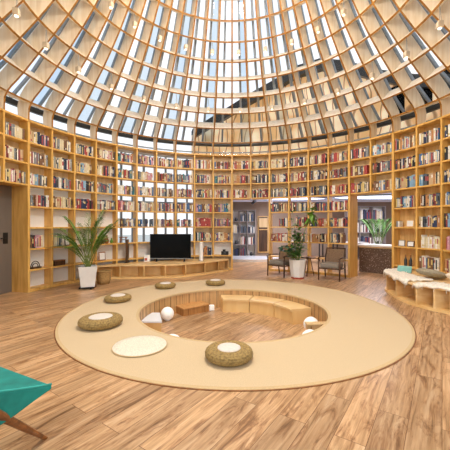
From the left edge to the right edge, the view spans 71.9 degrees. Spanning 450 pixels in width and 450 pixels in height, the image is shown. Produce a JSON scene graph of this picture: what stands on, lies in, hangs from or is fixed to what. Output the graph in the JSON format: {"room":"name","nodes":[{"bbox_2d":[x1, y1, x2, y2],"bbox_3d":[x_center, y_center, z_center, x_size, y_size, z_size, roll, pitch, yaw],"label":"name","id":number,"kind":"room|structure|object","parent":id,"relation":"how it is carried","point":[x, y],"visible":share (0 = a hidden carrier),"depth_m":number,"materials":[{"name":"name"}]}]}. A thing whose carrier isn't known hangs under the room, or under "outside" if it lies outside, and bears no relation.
{"room":"library","nodes":[
{"label":"library","id":0,"kind":"room"},
{"bbox_2d":[0,256,449,449],"bbox_3d":[0.120,1.350,5.100,22.000,0.001,22.000,0,0,0],"label":"floor","id":1,"kind":"structure","parent":0,"point":[403,405],"depth_m":2.38,"materials":[{"name":"brown wood"}]},
{"bbox_2d":[0,367,51,439],"bbox_3d":[-1.431,0.840,1.625,0.691,1.036,0.890,0,0,27],"label":"lounge chair","id":2,"kind":"object","parent":1,"relation":"on","point":[17,391],"visible":1,"depth_m":1.70,"materials":[{"name":"teal fabric"}]},
{"bbox_2d":[0,367,45,389],"bbox_3d":[-1.417,0.942,1.700,0.563,0.177,0.558,0,0,27],"label":"seat cushion","id":3,"kind":"object","parent":2,"relation":"on","point":[9,380],"depth_m":1.82,"materials":[{"name":"teal fabric"}]},
{"bbox_2d":[12,121,50,292],"bbox_3d":[-4.058,-0.360,6.508,0.452,3.420,0.602,0,0,18],"label":"bay","id":4,"kind":"object","parent":1,"relation":"on","point":[27,220],"visible":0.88,"depth_m":6.25,"materials":[{"name":"brown wood"}]},
{"bbox_2d":[0,185,11,294],"bbox_3d":[-4.389,0.280,5.711,0.100,2.140,1.214,0,0,8],"label":"door","id":5,"kind":"structure","parent":4,"relation":"attached to","point":[5,191],"depth_m":6.13,"materials":[{"name":"wood"}]},
{"bbox_2d":[0,111,27,185],"bbox_3d":[-4.206,-1.427,5.965,0.457,1.286,0.597,0,0,11],"label":"bay","id":6,"kind":"object","parent":4,"relation":"attached to","point":[5,139],"visible":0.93,"depth_m":5.89,"materials":[{"name":"brown wood"}]},
{"bbox_2d":[22,129,24,139],"bbox_3d":[-4.044,-1.787,6.142,0.157,0.222,0.042,0,0,14],"label":"book","id":7,"kind":"object","parent":6,"relation":"on","point":[23,130],"visible":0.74,"depth_m":6.11,"materials":[{"name":"paper"}]},
{"bbox_2d":[30,235,34,247],"bbox_3d":[-3.976,0.341,6.383,0.146,0.265,0.032,0,0,17],"label":"book","id":8,"kind":"object","parent":4,"relation":"on","point":[33,236],"visible":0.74,"depth_m":6.36,"materials":[{"name":"paper"}]},
{"bbox_2d":[30,261,41,268],"bbox_3d":[-3.950,0.824,6.455,0.070,0.158,0.240,0,0,20],"label":"ornament","id":9,"kind":"object","parent":4,"relation":"on","point":[39,266],"visible":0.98,"depth_m":6.43,"materials":[{"name":"metal"}]},
{"bbox_2d":[44,129,73,286],"bbox_3d":[-3.740,-0.360,7.008,0.247,3.420,0.584,0,0,26],"label":"bay","id":10,"kind":"object","parent":1,"relation":"on","point":[54,218],"visible":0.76,"depth_m":6.97,"materials":[{"name":"brown wood"}]},
{"bbox_2d":[53,259,65,265],"bbox_3d":[-3.742,0.844,6.968,0.125,0.120,0.265,0,0,27],"label":"wooden box","id":11,"kind":"object","parent":10,"relation":"on","point":[60,261],"visible":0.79,"depth_m":6.92,"materials":[{"name":"brown wood"}]},
{"bbox_2d":[68,136,94,282],"bbox_3d":[-3.456,-0.360,7.500,0.247,3.420,0.585,0,0,33],"label":"bay","id":12,"kind":"object","parent":1,"relation":"on","point":[74,215],"visible":0.62,"depth_m":7.38,"materials":[{"name":"brown wood"}]},
{"bbox_2d":[47,208,119,288],"bbox_3d":[-2.999,0.480,6.637,1.531,1.737,1.482,0,0,-26],"label":"potted palm","id":13,"kind":"object","parent":1,"relation":"on","point":[87,272],"visible":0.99,"depth_m":6.54,"materials":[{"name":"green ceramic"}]},
{"bbox_2d":[78,265,96,287],"bbox_3d":[-2.930,1.090,6.620,0.363,0.430,0.363,0,0,-24],"label":"pot","id":14,"kind":"object","parent":13,"relation":"attached to","point":[87,273],"depth_m":6.48,"materials":[{"name":"white ceramic"}]},
{"bbox_2d":[91,141,115,264],"bbox_3d":[-3.108,-0.360,7.951,0.247,3.420,0.586,0,0,41],"label":"bay","id":15,"kind":"object","parent":1,"relation":"on","point":[107,248],"visible":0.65,"depth_m":7.98,"materials":[{"name":"brown wood"}]},
{"bbox_2d":[98,252,105,260],"bbox_3d":[-3.123,0.790,7.877,0.038,0.220,0.170,0,0,45],"label":"picture frame","id":16,"kind":"object","parent":15,"relation":"on","point":[102,256],"visible":1,"depth_m":7.87,"materials":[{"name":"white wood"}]},
{"bbox_2d":[100,253,104,259],"bbox_3d":[-3.117,0.791,7.871,0.021,0.171,0.133,0,0,45],"label":"picture","id":17,"kind":"object","parent":16,"relation":"attached to","point":[102,255],"depth_m":7.87},
{"bbox_2d":[97,270,110,284],"bbox_3d":[-2.800,1.202,7.160,0.332,0.296,0.332,0,0,0],"label":"wicker basket","id":18,"kind":"object","parent":1,"relation":"on","point":[103,276],"visible":0.91,"depth_m":7.04,"materials":[{"name":"brown wicker"}]},
{"bbox_2d":[112,146,135,263],"bbox_3d":[-2.703,-0.360,8.352,0.587,3.420,0.247,0,0,-41],"label":"bay","id":19,"kind":"object","parent":1,"relation":"on","point":[119,249],"visible":0.73,"depth_m":8.19,"materials":[{"name":"brown wood"}]},
{"bbox_2d":[85,152,192,241],"bbox_3d":[-2.873,-0.350,8.327,4.945,3.400,0.758,0,0,-43],"label":"window","id":20,"kind":"structure","parent":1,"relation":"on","point":[143,168],"depth_m":9.09,"materials":[{"name":"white glass"}]},
{"bbox_2d":[133,149,155,261],"bbox_3d":[-2.247,-0.360,8.697,0.588,3.420,0.247,0,0,-34],"label":"bay","id":21,"kind":"object","parent":1,"relation":"on","point":[140,249],"visible":0.66,"depth_m":8.55,"materials":[{"name":"brown wood"}]},
{"bbox_2d":[96,258,228,280],"bbox_3d":[-1.650,1.175,8.312,4.010,0.350,1.062,0,0,-24],"label":"bench","id":22,"kind":"object","parent":1,"relation":"on","point":[177,268],"visible":0.85,"depth_m":8.11,"materials":[{"name":"brown wood"}]},
{"bbox_2d":[124,239,129,262],"bbox_3d":[-2.600,0.693,8.250,0.100,0.615,0.260,0,0,-6],"label":"board","id":23,"kind":"object","parent":22,"relation":"on","point":[127,240],"visible":1,"depth_m":8.19,"materials":[{"name":"brown wood"}]},
{"bbox_2d":[144,255,149,261],"bbox_3d":[-2.140,0.910,8.500,0.160,0.180,0.034,0,0,-11],"label":"mug","id":24,"kind":"object","parent":22,"relation":"on","point":[146,257],"visible":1,"depth_m":8.49,"materials":[{"name":"white ceramic"}]},
{"bbox_2d":[150,234,190,261],"bbox_3d":[-1.498,0.623,8.520,1.125,0.755,0.200,0,0,0],"label":"television","id":25,"kind":"object","parent":22,"relation":"on","point":[162,246],"visible":1,"depth_m":8.50,"materials":[{"name":"black plastic"}]},
{"bbox_2d":[199,242,203,260],"bbox_3d":[-0.660,0.738,8.600,0.140,0.525,0.140,0,0,0],"label":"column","id":26,"kind":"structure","parent":22,"relation":"on","point":[200,243],"depth_m":8.56,"materials":[{"name":"white plastic"}]},
{"bbox_2d":[153,152,174,260],"bbox_3d":[-1.750,-0.360,8.979,0.589,3.420,0.247,0,0,-26],"label":"bay","id":27,"kind":"object","parent":1,"relation":"on","point":[155,153],"visible":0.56,"depth_m":8.87,"materials":[{"name":"brown wood"}]},
{"bbox_2d":[173,154,193,259],"bbox_3d":[-1.219,-0.360,9.193,0.589,3.420,0.247,0,0,-19],"label":"bay","id":28,"kind":"object","parent":1,"relation":"on","point":[174,155],"visible":0.59,"depth_m":9.06,"materials":[{"name":"brown wood"}]},
{"bbox_2d":[193,155,212,258],"bbox_3d":[-0.664,-0.360,9.334,0.589,3.420,0.247,0,0,-11],"label":"bay","id":29,"kind":"object","parent":1,"relation":"on","point":[204,186],"visible":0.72,"depth_m":9.41,"materials":[{"name":"brown wood"}]},
{"bbox_2d":[212,156,232,269],"bbox_3d":[-0.074,-0.360,9.501,0.643,3.420,0.478,0,0,0],"label":"bay","id":30,"kind":"object","parent":1,"relation":"on","point":[217,246],"visible":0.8,"depth_m":9.50,"materials":[{"name":"brown wood"}]},
{"bbox_2d":[221,249,228,254],"bbox_3d":[-0.004,0.816,9.323,0.220,0.165,0.150,0,0,0],"label":"camera","id":31,"kind":"object","parent":30,"relation":"on","point":[224,252],"visible":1,"depth_m":9.30,"materials":[{"name":"plastic"}]},
{"bbox_2d":[233,157,250,199],"bbox_3d":[0.507,-1.427,9.496,0.573,1.286,0.454,0,0,5],"label":"bay","id":32,"kind":"object","parent":30,"relation":"attached to","point":[236,186],"visible":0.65,"depth_m":9.49,"materials":[{"name":"brown wood"}]},
{"bbox_2d":[54,279,416,391],"bbox_3d":[0.125,1.352,5.070,5.118,0.034,5.118,0,0,30],"label":"round rug","id":33,"kind":"object","parent":1,"relation":"on","point":[360,336],"visible":0.94,"depth_m":3.44,"materials":[{"name":"carpet"}]},
{"bbox_2d":[77,312,122,330],"bbox_3d":[-1.655,1.268,4.130,0.569,0.128,0.569,0,0,-10],"label":"woven pouf","id":34,"kind":"object","parent":33,"relation":"on","point":[97,321],"visible":1,"depth_m":3.98,"materials":[{"name":"wicker"}]},
{"bbox_2d":[104,293,131,302],"bbox_3d":[-1.885,1.276,5.460,0.466,0.112,0.466,0,0,-42],"label":"woven pouf","id":35,"kind":"object","parent":33,"relation":"on","point":[116,297],"visible":1,"depth_m":5.33,"materials":[{"name":"wicker"}]},
{"bbox_2d":[111,335,166,356],"bbox_3d":[-0.935,1.323,3.410,0.590,0.022,0.590,0,0,0],"label":"floor cushion","id":36,"kind":"object","parent":33,"relation":"on","point":[145,345],"visible":1,"depth_m":3.35,"materials":[{"name":"white fabric"}]},
{"bbox_2d":[155,282,175,288],"bbox_3d":[-1.270,1.276,6.600,0.445,0.112,0.445,0,0,40],"label":"woven pouf","id":37,"kind":"object","parent":33,"relation":"on","point":[160,285],"visible":1,"depth_m":6.45,"materials":[{"name":"wicker"}]},
{"bbox_2d":[206,279,224,285],"bbox_3d":[-0.215,1.276,6.960,0.445,0.112,0.445,0,0,40],"label":"woven pouf","id":38,"kind":"object","parent":33,"relation":"on","point":[212,282],"visible":1,"depth_m":6.81,"materials":[{"name":"wicker"}]},
{"bbox_2d":[205,340,252,366],"bbox_3d":[0.040,1.270,3.100,0.486,0.124,0.486,0,0,-26],"label":"woven pouf","id":39,"kind":"object","parent":33,"relation":"on","point":[226,353],"visible":1,"depth_m":2.98,"materials":[{"name":"wicker"}]},
{"bbox_2d":[233,210,255,255],"bbox_3d":[0.800,0.350,13.300,1.010,2.000,0.280,0,0,0],"label":"bookcase","id":40,"kind":"object","parent":1,"relation":"on","point":[249,248],"visible":0.51,"depth_m":13.43,"materials":[{"name":"grey metal"}]},
{"bbox_2d":[233,214,254,255],"bbox_3d":[0.799,0.411,13.270,0.916,1.807,0.160,0,0,0],"label":"books","id":41,"kind":"object","parent":40,"relation":"on","point":[251,229],"visible":0.92,"depth_m":13.19,"materials":[{"name":"paper"}]},
{"bbox_2d":[233,256,278,261],"bbox_3d":[0.950,1.300,11.900,2.300,0.100,1.400,0,0,0],"label":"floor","id":42,"kind":"structure","parent":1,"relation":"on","point":[235,258],"depth_m":11.57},
{"bbox_2d":[269,155,287,271],"bbox_3d":[1.620,-0.360,9.245,0.608,3.420,0.452,0,0,20],"label":"bay","id":43,"kind":"object","parent":1,"relation":"on","point":[281,170],"visible":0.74,"depth_m":9.13,"materials":[{"name":"brown wood"}]},
{"bbox_2d":[250,156,268,199],"bbox_3d":[1.074,-1.427,9.407,0.605,1.286,0.457,0,0,12],"label":"bay","id":44,"kind":"object","parent":43,"relation":"attached to","point":[261,171],"visible":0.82,"depth_m":9.36,"materials":[{"name":"brown wood"}]},
{"bbox_2d":[266,246,295,277],"bbox_3d":[1.545,0.966,8.350,0.579,0.775,0.739,0,0,42],"label":"armchair","id":45,"kind":"object","parent":1,"relation":"on","point":[283,260],"visible":0.72,"depth_m":8.22,"materials":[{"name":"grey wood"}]},
{"bbox_2d":[269,259,289,265],"bbox_3d":[1.493,0.995,8.293,0.450,0.138,0.502,0,0,42],"label":"seat cushion","id":46,"kind":"object","parent":45,"relation":"on","point":[275,262],"depth_m":8.11,"materials":[{"name":"grey fabric"}]},
{"bbox_2d":[276,207,317,278],"bbox_3d":[1.847,0.453,7.865,1.179,1.794,0.715,0,0,0],"label":"potted plant","id":47,"kind":"object","parent":1,"relation":"on","point":[297,265],"visible":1,"depth_m":7.79,"materials":[{"name":"green plant"}]},
{"bbox_2d":[288,153,306,272],"bbox_3d":[2.118,-0.360,8.915,0.588,3.420,0.247,0,0,27],"label":"bay","id":48,"kind":"object","parent":1,"relation":"on","point":[294,169],"visible":0.56,"depth_m":8.94,"materials":[{"name":"brown wood"}]},
{"bbox_2d":[292,243,322,261],"bbox_3d":[3.000,0.970,11.300,1.100,0.760,0.500,0,0,0],"label":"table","id":49,"kind":"object","parent":1,"relation":"on","point":[292,243],"visible":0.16,"depth_m":11.08,"materials":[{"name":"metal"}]},
{"bbox_2d":[301,256,314,276],"bbox_3d":[2.220,1.104,8.250,0.400,0.497,0.400,0,0,0],"label":"side table","id":50,"kind":"object","parent":1,"relation":"on","point":[305,257],"visible":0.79,"depth_m":8.20,"materials":[{"name":"brown wood"}]},
{"bbox_2d":[307,150,326,274],"bbox_3d":[2.606,-0.360,8.616,0.588,3.420,0.247,0,0,35],"label":"bay","id":51,"kind":"object","parent":1,"relation":"on","point":[322,182],"visible":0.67,"depth_m":8.67,"materials":[{"name":"brown wood"}]},
{"bbox_2d":[317,247,345,281],"bbox_3d":[2.698,0.966,7.776,0.579,0.775,0.739,0,0,34],"label":"armchair","id":52,"kind":"object","parent":1,"relation":"on","point":[335,257],"visible":1,"depth_m":7.85,"materials":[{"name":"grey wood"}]},
{"bbox_2d":[320,262,342,268],"bbox_3d":[2.654,0.995,7.712,0.450,0.138,0.502,0,0,34],"label":"seat cushion","id":53,"kind":"object","parent":52,"relation":"on","point":[324,265],"depth_m":7.52,"materials":[{"name":"grey fabric"}]},
{"bbox_2d":[327,144,357,277],"bbox_3d":[3.139,-0.360,8.308,0.650,3.420,0.453,0,0,43],"label":"bay","id":54,"kind":"object","parent":1,"relation":"on","point":[352,210],"visible":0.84,"depth_m":8.16,"materials":[{"name":"brown wood"}]},
{"bbox_2d":[350,143,378,195],"bbox_3d":[3.536,-1.427,7.894,0.454,1.286,0.570,0,0,-39],"label":"bay","id":55,"kind":"object","parent":54,"relation":"attached to","point":[363,161],"visible":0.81,"depth_m":7.89,"materials":[{"name":"brown wood"}]},
{"bbox_2d":[332,242,368,246],"bbox_3d":[4.300,0.970,10.700,1.100,0.760,0.500,0,0,0],"label":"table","id":56,"kind":"object","parent":1,"relation":"on","point":[346,242],"visible":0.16,"depth_m":10.45,"materials":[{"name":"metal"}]},
{"bbox_2d":[344,206,385,258],"bbox_3d":[5.550,0.300,12.300,1.530,2.100,0.280,0,0,0],"label":"bookcase","id":57,"kind":"object","parent":1,"relation":"on","point":[371,208],"visible":0.38,"depth_m":12.27,"materials":[{"name":"white wood"}]},
{"bbox_2d":[358,210,383,243],"bbox_3d":[5.537,0.353,12.270,1.412,1.922,0.160,0,0,0],"label":"books","id":58,"kind":"object","parent":57,"relation":"on","point":[364,214],"visible":0.28,"depth_m":12.19,"materials":[{"name":"paper"}]},
{"bbox_2d":[358,243,391,273],"bbox_3d":[4.643,0.955,8.508,0.674,0.790,1.981,0,0,-37],"label":"counter","id":59,"kind":"object","parent":1,"relation":"on","point":[373,258],"depth_m":8.71,"materials":[{"name":"stone"}]},
{"bbox_2d":[360,218,391,243],"bbox_3d":[5.002,0.568,10.084,1.293,1.565,1.284,0,0,0],"label":"potted palm","id":60,"kind":"object","parent":59,"relation":"on","point":[364,221],"visible":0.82,"depth_m":9.98,"materials":[{"name":"green plant"}]},
{"bbox_2d":[392,131,414,270],"bbox_3d":[4.130,-0.360,6.931,0.452,3.420,0.602,0,0,-25],"label":"bay","id":61,"kind":"object","parent":1,"relation":"on","point":[403,214],"visible":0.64,"depth_m":7.05,"materials":[{"name":"brown wood"}]},
{"bbox_2d":[370,137,391,193],"bbox_3d":[3.866,-1.427,7.430,0.457,1.286,0.600,0,0,-32],"label":"bay","id":62,"kind":"object","parent":61,"relation":"attached to","point":[387,175],"visible":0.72,"depth_m":7.51,"materials":[{"name":"brown wood"}]},
{"bbox_2d":[398,240,404,245],"bbox_3d":[3.942,0.406,6.911,0.030,0.131,0.150,0,0,-26],"label":"picture frame","id":63,"kind":"object","parent":61,"relation":"on","point":[401,242],"visible":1,"depth_m":6.91,"materials":[{"name":"silver metal"}]},
{"bbox_2d":[406,220,413,226],"bbox_3d":[4.028,-0.035,6.742,0.032,0.151,0.170,0,0,-25],"label":"picture frame","id":64,"kind":"object","parent":61,"relation":"on","point":[409,223],"visible":1,"depth_m":6.74,"materials":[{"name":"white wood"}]},
{"bbox_2d":[407,241,414,246],"bbox_3d":[4.027,0.410,6.717,0.029,0.121,0.160,0,0,-24],"label":"picture frame","id":65,"kind":"object","parent":61,"relation":"on","point":[409,243],"visible":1,"depth_m":6.71,"materials":[{"name":"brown wood"}]},
{"bbox_2d":[385,270,449,314],"bbox_3d":[3.710,1.160,5.426,1.188,0.380,2.946,0,0,0],"label":"window bench","id":66,"kind":"object","parent":1,"relation":"on","point":[438,300],"visible":0.63,"depth_m":5.12,"materials":[{"name":"brown wood"}]},
{"bbox_2d":[397,265,411,272],"bbox_3d":[3.621,0.889,6.251,0.068,0.131,0.260,0,0,-40],"label":"pillow","id":67,"kind":"object","parent":66,"relation":"on","point":[408,269],"visible":0.79,"depth_m":6.23,"materials":[{"name":"fabric"}]},
{"bbox_2d":[383,268,432,286],"bbox_3d":[3.426,1.004,6.041,0.532,0.169,1.586,0,0,9],"label":"throw","id":68,"kind":"object","parent":66,"relation":"on","point":[403,277],"visible":0.92,"depth_m":5.67,"materials":[{"name":"white fur"}]},
{"bbox_2d":[416,268,446,278],"bbox_3d":[3.735,0.872,5.603,0.330,0.167,0.440,0,0,-12],"label":"pillow","id":69,"kind":"object","parent":68,"relation":"on","point":[427,272],"visible":0.96,"depth_m":5.46,"materials":[{"name":"beige fabric"}]},
{"bbox_2d":[412,281,449,293],"bbox_3d":[3.566,1.003,4.735,0.462,0.135,1.194,0,0,-27],"label":"throw","id":70,"kind":"object","parent":66,"relation":"on","point":[433,285],"visible":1,"depth_m":4.97,"materials":[{"name":"white fur"}]},
{"bbox_2d":[415,123,439,270],"bbox_3d":[4.241,-0.360,6.349,0.247,3.420,0.582,0,0,-17],"label":"bay","id":71,"kind":"object","parent":1,"relation":"on","point":[432,146],"visible":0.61,"depth_m":6.54,"materials":[{"name":"brown wood"}]},
{"bbox_2d":[431,257,437,269],"bbox_3d":[4.239,0.780,6.277,0.139,0.246,0.041,0,0,-16],"label":"book","id":72,"kind":"object","parent":71,"relation":"on","point":[432,258],"visible":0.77,"depth_m":6.26,"materials":[{"name":"paper"}]},
{"bbox_2d":[437,258,439,270],"bbox_3d":[4.276,0.782,6.148,0.134,0.243,0.032,0,0,-14],"label":"book","id":73,"kind":"object","parent":71,"relation":"on","point":[438,259],"visible":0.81,"depth_m":6.12,"materials":[{"name":"paper"}]},
{"bbox_2d":[437,172,439,183],"bbox_3d":[4.279,-0.933,6.146,0.140,0.233,0.042,0,0,-14],"label":"book","id":74,"kind":"object","parent":71,"relation":"on","point":[438,173],"visible":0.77,"depth_m":6.12,"materials":[{"name":"paper"}]},
{"bbox_2d":[440,118,449,273],"bbox_3d":[4.369,-0.360,5.798,0.247,3.420,0.581,0,0,-10],"label":"bay","id":75,"kind":"object","parent":1,"relation":"on","point":[444,142],"visible":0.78,"depth_m":6.02,"materials":[{"name":"brown wood"}]},
{"bbox_2d":[0,0,449,154],"bbox_3d":[0.120,-4.836,5.099,8.923,5.532,8.915,0,0,-3],"label":"ceiling","id":76,"kind":"structure","parent":0,"point":[13,29],"depth_m":6.79,"materials":[{"name":"brown wood"}]},
{"bbox_2d":[12,0,19,17],"bbox_3d":[-3.021,-3.202,4.487,0.080,0.376,0.080,0,0,-11],"label":"spot lamp","id":77,"kind":"object","parent":76,"relation":"hanging from","point":[15,11],"visible":1,"depth_m":4.46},
{"bbox_2d":[42,30,49,49],"bbox_3d":[-3.072,-3.202,5.321,0.080,0.376,0.080,0,0,4],"label":"spot lamp","id":78,"kind":"object","parent":76,"relation":"hanging from","point":[45,45],"visible":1,"depth_m":5.30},
{"bbox_2d":[75,54,80,72],"bbox_3d":[-2.905,-3.202,6.142,0.080,0.376,0.080,0,0,19],"label":"spot lamp","id":79,"kind":"object","parent":76,"relation":"hanging from","point":[77,68],"visible":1,"depth_m":6.12,"materials":[{"name":"beige metal"}]},
{"bbox_2d":[108,1,113,8],"bbox_3d":[-2.168,-4.267,5.888,0.080,0.306,0.080,0,0,19],"label":"spot lamp","id":80,"kind":"object","parent":76,"relation":"hanging from","point":[110,3],"visible":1,"depth_m":5.86,"materials":[{"name":"metal"}]},
{"bbox_2d":[109,73,113,89],"bbox_3d":[-2.529,-3.202,6.895,0.080,0.376,0.080,0,0,34],"label":"spot lamp","id":81,"kind":"object","parent":76,"relation":"hanging from","point":[111,86],"visible":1,"depth_m":6.87,"materials":[{"name":"metal"}]},
{"bbox_2d":[132,13,136,27],"bbox_3d":[-1.883,-4.267,6.458,0.080,0.306,0.080,0,0,34],"label":"spot lamp","id":82,"kind":"object","parent":76,"relation":"hanging from","point":[134,23],"visible":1,"depth_m":6.43,"materials":[{"name":"white"}]},
{"bbox_2d":[157,31,161,41],"bbox_3d":[-1.458,-4.267,6.935,0.080,0.306,0.080,0,0,-41],"label":"spot lamp","id":83,"kind":"object","parent":76,"relation":"hanging from","point":[159,37],"visible":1,"depth_m":6.91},
{"bbox_2d":[5,96,439,158],"bbox_3d":[0.120,-2.315,5.100,9.435,0.530,9.435,0,0,-21],"label":"window","id":84,"kind":"structure","parent":76,"relation":"attached to","point":[8,100],"depth_m":8.65,"materials":[{"name":"glass"}]},
{"bbox_2d":[0,0,449,141],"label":"window","id":85,"kind":"structure","parent":76,"relation":"attached to","point":[18,45],"depth_m":7.46,"materials":[{"name":"clear glass"}]},
{"bbox_2d":[303,89,306,103],"bbox_3d":[1.979,-3.202,7.704,0.080,0.376,0.080,0,0,36],"label":"spot lamp","id":86,"kind":"object","parent":76,"relation":"hanging from","point":[304,99],"visible":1,"depth_m":7.70,"materials":[{"name":"metal"}]},
{"bbox_2d":[316,20,320,32],"bbox_3d":[1.993,-4.267,6.632,0.080,0.306,0.080,0,0,-39],"label":"spot lamp","id":87,"kind":"object","parent":76,"relation":"hanging from","point":[318,29],"visible":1,"depth_m":6.61,"materials":[{"name":"white"}]},
{"bbox_2d":[341,0,345,15],"bbox_3d":[2.328,-4.267,6.090,0.080,0.306,0.080,0,0,-24],"label":"spot lamp","id":88,"kind":"object","parent":76,"relation":"hanging from","point":[343,11],"visible":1,"depth_m":6.07,"materials":[{"name":"white"}]},
{"bbox_2d":[369,64,374,79],"bbox_3d":[3.040,-3.202,6.409,0.080,0.376,0.080,0,0,-24],"label":"spot lamp","id":89,"kind":"object","parent":76,"relation":"hanging from","point":[372,75],"visible":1,"depth_m":6.38,"materials":[{"name":"metal"}]},
{"bbox_2d":[403,37,409,58],"bbox_3d":[3.280,-3.202,5.604,0.080,0.376,0.080,0,0,-9],"label":"spot lamp","id":90,"kind":"object","parent":76,"relation":"hanging from","point":[406,54],"visible":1,"depth_m":5.59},
{"bbox_2d":[436,5,443,29],"bbox_3d":[3.303,-3.202,4.769,0.080,0.376,0.080,0,0,6],"label":"spot lamp","id":91,"kind":"object","parent":76,"relation":"hanging from","point":[440,23],"visible":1,"depth_m":4.75,"materials":[{"name":"beige metal"}]},
{"bbox_2d":[161,307,304,341],"bbox_3d":[0.125,1.710,5.000,3.000,0.001,3.000,0,0,0],"label":"floor","id":92,"kind":"structure","parent":0,"point":[216,325],"depth_m":5.17,"materials":[{"name":"brown wood"}]},
{"bbox_2d":[142,313,161,331],"bbox_3d":[-1.167,1.620,5.170,0.333,0.180,0.500,0,0,0],"label":"step","id":93,"kind":"structure","parent":92,"relation":"on","point":[153,320],"depth_m":4.94,"materials":[{"name":"white fabric"}]},
{"bbox_2d":[161,307,173,320],"bbox_3d":[-1.035,1.593,5.570,0.234,0.235,0.234,0,0,0],"label":"globe lamp","id":94,"kind":"object","parent":92,"relation":"on","point":[167,313],"visible":1,"depth_m":5.49,"materials":[{"name":"white glass"}]},
{"bbox_2d":[176,301,209,315],"bbox_3d":[-0.680,1.635,6.140,0.600,0.150,0.460,0,0,-38],"label":"wooden step","id":95,"kind":"structure","parent":92,"relation":"on","point":[187,309],"depth_m":5.98,"materials":[{"name":"brown wood"}]},
{"bbox_2d":[209,304,213,310],"bbox_3d":[-0.270,1.657,6.220,0.100,0.105,0.100,0,0,-11],"label":"lamp","id":96,"kind":"object","parent":92,"relation":"on","point":[211,307],"visible":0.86,"depth_m":6.17,"materials":[{"name":"white plastic"}]},
{"bbox_2d":[139,291,327,320],"bbox_3d":[0.125,1.537,5.000,3.040,0.366,3.040,0,0,0],"label":"lining","id":97,"kind":"object","parent":92,"relation":"on","point":[211,297],"visible":0.27,"depth_m":6.04,"materials":[{"name":"brown wood"}]},
{"bbox_2d":[220,295,252,312],"bbox_3d":[0.242,1.580,6.224,0.682,0.260,0.452,0,0,0],"label":"bench","id":98,"kind":"object","parent":92,"relation":"on","point":[228,303],"visible":0.94,"depth_m":6.08,"materials":[{"name":"brown wood"}]},
{"bbox_2d":[249,296,284,316],"bbox_3d":[0.792,1.580,6.040,0.689,0.260,0.429,0,0,33],"label":"bench","id":99,"kind":"object","parent":92,"relation":"on","point":[262,305],"visible":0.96,"depth_m":5.94,"materials":[{"name":"brown wood"}]},
{"bbox_2d":[274,300,310,324],"bbox_3d":[1.195,1.580,5.620,0.426,0.260,0.652,0,0,-30],"label":"bench","id":100,"kind":"object","parent":92,"relation":"on","point":[291,312],"visible":0.99,"depth_m":5.45,"materials":[{"name":"brown wood"}]},
{"bbox_2d":[303,317,317,327],"bbox_3d":[1.375,1.589,4.950,0.239,0.242,0.239,0,0,40],"label":"globe lamp","id":101,"kind":"object","parent":92,"relation":"on","point":[308,319],"visible":0.42,"depth_m":4.91,"materials":[{"name":"white glass"}]},
{"bbox_2d":[305,321,325,329],"bbox_3d":[1.400,1.600,4.720,0.340,0.220,0.140,0,0,-2],"label":"wooden step","id":102,"kind":"structure","parent":92,"relation":"on","point":[308,325],"depth_m":4.66,"materials":[{"name":"brown wood"}]},
{"bbox_2d":[211,202,391,255],"bbox_3d":[4.200,0.150,13.600,11.000,2.400,0.100,0,0,0],"label":"wall","id":103,"kind":"structure","parent":0,"point":[262,208],"depth_m":13.55,"materials":[{"name":"beige paint"}]},
{"bbox_2d":[258,216,267,252],"bbox_3d":[1.660,0.410,13.500,0.460,1.600,0.100,0,0,0],"label":"wall niche","id":104,"kind":"object","parent":103,"relation":"attached to","point":[262,220],"visible":1,"depth_m":13.48,"materials":[{"name":"brown wood"}]},
{"bbox_2d":[233,193,391,201],"bbox_3d":[5.070,-1.010,8.883,13.100,0.001,15.433,0,0,0],"label":"ceiling","id":105,"kind":"structure","parent":0,"point":[337,200],"depth_m":13.32,"materials":[{"name":"white paint"}]},
{"bbox_2d":[251,197,326,200],"bbox_3d":[2.300,-0.970,11.400,3.060,0.070,1.661,0,0,0],"label":"light","id":106,"kind":"object","parent":105,"relation":"attached to","point":[313,198],"visible":0.4,"depth_m":11.96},
{"bbox_2d":[273,198,324,199],"bbox_3d":[2.300,-0.985,11.400,2.910,0.001,1.552,0,0,0],"label":"diffuser","id":107,"kind":"object","parent":106,"relation":"attached to","point":[291,198],"depth_m":11.98,"materials":[{"name":"white plastic"}]},
{"bbox_2d":[332,194,391,199],"bbox_3d":[5.600,-0.970,10.800,3.860,0.070,1.861,0,0,0],"label":"light","id":108,"kind":"object","parent":105,"relation":"attached to","point":[372,196],"visible":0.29,"depth_m":11.10,"materials":[{"name":"white plastic"}]},
{"bbox_2d":[336,196,391,198],"bbox_3d":[5.600,-0.985,10.800,3.686,0.001,1.746,0,0,0],"label":"diffuser","id":109,"kind":"object","parent":108,"relation":"attached to","point":[359,197],"depth_m":11.10,"materials":[{"name":"white plastic"}]},
{"bbox_2d":[191,58,449,193],"bbox_3d":[2.822,-3.120,8.751,8.547,4.140,2.135,0,0,36],"label":"wall","id":110,"kind":"structure","parent":0,"point":[380,109],"depth_m":10.13,"materials":[{"name":"brown wood"}]},
{"bbox_2d":[0,108,449,157],"bbox_3d":[0.120,-2.087,5.100,8.940,0.035,8.940,0,0,0],"label":"trim","id":111,"kind":"structure","parent":110,"relation":"attached to","point":[8,114],"depth_m":7.78,"materials":[{"name":"brown wood"}]},
{"bbox_3d":[4.419,-0.360,5.241,0.258,3.420,0.580,0,0,0],"label":"bay","id":112,"kind":"object","parent":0,"visible":0},
{"bbox_2d":[61,124,449,271],"bbox_3d":[0.128,-0.523,6.747,8.752,2.854,5.440,0,0,0],"label":"books","id":113,"kind":"object","parent":112,"relation":"on","point":[383,166],"visible":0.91,"depth_m":8.59,"materials":[{"name":"paper"}]},
{"label":"outside","id":114,"kind":"structure","parent":0,"visible":0},
{"bbox_2d":[118,234,192,242],"bbox_3d":[0.120,1.370,5.100,80.000,0.001,80.000,0,0,0],"label":"ground","id":115,"kind":"structure","parent":114,"point":[147,237],"depth_m":31.46,"materials":[{"name":"white"}]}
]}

